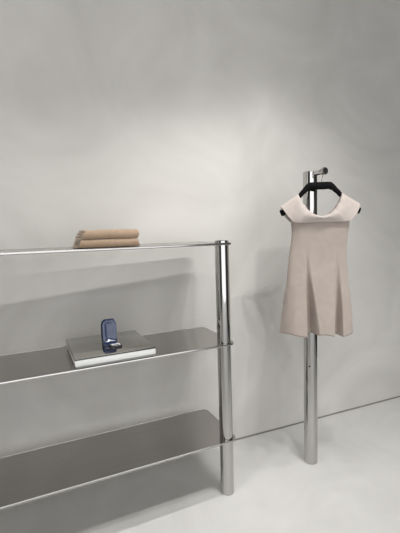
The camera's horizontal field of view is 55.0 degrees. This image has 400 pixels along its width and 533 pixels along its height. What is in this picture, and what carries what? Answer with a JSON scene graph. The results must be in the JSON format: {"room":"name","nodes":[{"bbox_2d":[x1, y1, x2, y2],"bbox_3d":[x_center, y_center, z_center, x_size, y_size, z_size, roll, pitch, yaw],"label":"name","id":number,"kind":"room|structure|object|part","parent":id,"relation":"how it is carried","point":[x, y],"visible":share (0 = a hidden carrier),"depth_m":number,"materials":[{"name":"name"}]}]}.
{"room":"clothing store","nodes":[
{"label":"clothing store","id":0,"kind":"room"},
{"bbox_2d":[0,0,399,457],"bbox_3d":[-0.768,-0.421,2.091,6.800,3.300,0.121,-4,6,-22],"label":"wall","id":1,"kind":"structure","parent":0,"point":[169,121],"depth_m":2.32,"materials":[{"name":"paint"}]},
{"bbox_2d":[235,396,399,440],"bbox_3d":[-0.697,1.222,2.186,6.600,0.009,0.010,-4,6,-22],"label":"baseboard","id":2,"kind":"structure","parent":1,"relation":"attached to","point":[397,396],"depth_m":2.84,"materials":[{"name":"grey"}]},
{"bbox_2d":[0,397,399,532],"bbox_3d":[0.401,1.476,-0.343,7.050,0.100,6.450,-4,6,-25],"label":"floor","id":3,"kind":"structure","parent":0,"point":[353,486],"depth_m":2.06,"materials":[{"name":"white concrete"}]},
{"bbox_2d":[0,240,235,509],"bbox_3d":[-0.726,0.585,1.786,1.840,1.351,0.400,-4,6,-25],"label":"shelving unit","id":4,"kind":"object","parent":3,"relation":"on","point":[35,474],"visible":1,"depth_m":1.93,"materials":[{"name":"metal"}]},
{"bbox_2d":[72,238,139,247],"bbox_3d":[-0.442,-0.111,1.801,0.288,0.037,0.160,-4,6,-25],"label":"sweater","id":5,"kind":"object","parent":4,"relation":"on","point":[105,242],"visible":0.98,"depth_m":1.73,"materials":[{"name":"beige fabric"}]},
{"bbox_2d":[75,229,138,239],"bbox_3d":[-0.437,-0.151,1.800,0.271,0.046,0.154,-4,6,-25],"label":"sweater","id":6,"kind":"object","parent":5,"relation":"on","point":[105,233],"visible":1,"depth_m":1.74,"materials":[{"name":"beige fabric"}]},
{"bbox_3d":[-0.745,-0.070,1.726,1.836,0.008,0.396,-4,6,-25],"label":"shelf","id":7,"kind":"part","parent":4,"relation":"part of","materials":[{"name":"metal"}]},
{"bbox_2d":[66,330,155,368],"bbox_3d":[-0.448,0.397,1.888,0.364,0.042,0.366,-4,6,-25],"label":"book","id":8,"kind":"object","parent":4,"relation":"on","point":[88,351],"visible":0.97,"depth_m":1.78,"materials":[{"name":"grey paper"}]},
{"bbox_2d":[101,318,121,348],"bbox_3d":[-0.430,0.317,1.853,0.073,0.121,0.138,-4,6,-25],"label":"accessory","id":9,"kind":"object","parent":8,"relation":"on","point":[108,326],"visible":1,"depth_m":1.86,"materials":[{"name":"blue plastic"}]},
{"bbox_3d":[-0.730,0.442,1.773,1.836,0.008,0.396,-4,6,-25],"label":"shelf","id":10,"kind":"part","parent":4,"relation":"part of","materials":[{"name":"metal"}]},
{"bbox_3d":[-0.715,0.956,1.821,1.836,0.008,0.396,-4,6,-25],"label":"shelf","id":11,"kind":"part","parent":4,"relation":"part of","materials":[{"name":"metal"}]},
{"bbox_3d":[0.129,0.540,2.009,0.071,1.351,0.071,-4,6,-25],"label":"post","id":12,"kind":"part","parent":4,"relation":"part of","materials":[{"name":"silver metal"}]},
{"bbox_2d":[303,167,327,464],"bbox_3d":[0.661,0.320,2.204,0.078,1.722,0.161,-4,6,-25],"label":"stand","id":13,"kind":"object","parent":3,"relation":"on","point":[309,198],"visible":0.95,"depth_m":2.24,"materials":[{"name":"silver metal"}]},
{"bbox_3d":[0.642,-0.514,2.116,0.027,0.027,0.108,-4,6,-25],"label":"arm","id":14,"kind":"part","parent":13,"relation":"part of","materials":[{"name":"silver metal"}]},
{"bbox_2d":[280,169,360,215],"bbox_3d":[0.652,-0.405,2.091,0.435,0.247,0.025,-1,5,5],"label":"clothes hanger","id":15,"kind":"object","parent":13,"relation":"hanging from","point":[312,185],"visible":0.7,"depth_m":2.08,"materials":[{"name":"black plastic"}]},
{"bbox_2d":[280,193,359,337],"bbox_3d":[0.652,-0.008,2.090,0.438,0.775,0.141,-1,5,5],"label":"dress","id":16,"kind":"object","parent":15,"relation":"hanging from","point":[317,297],"visible":1,"depth_m":2.07,"materials":[{"name":"beige fabric"}]}
]}

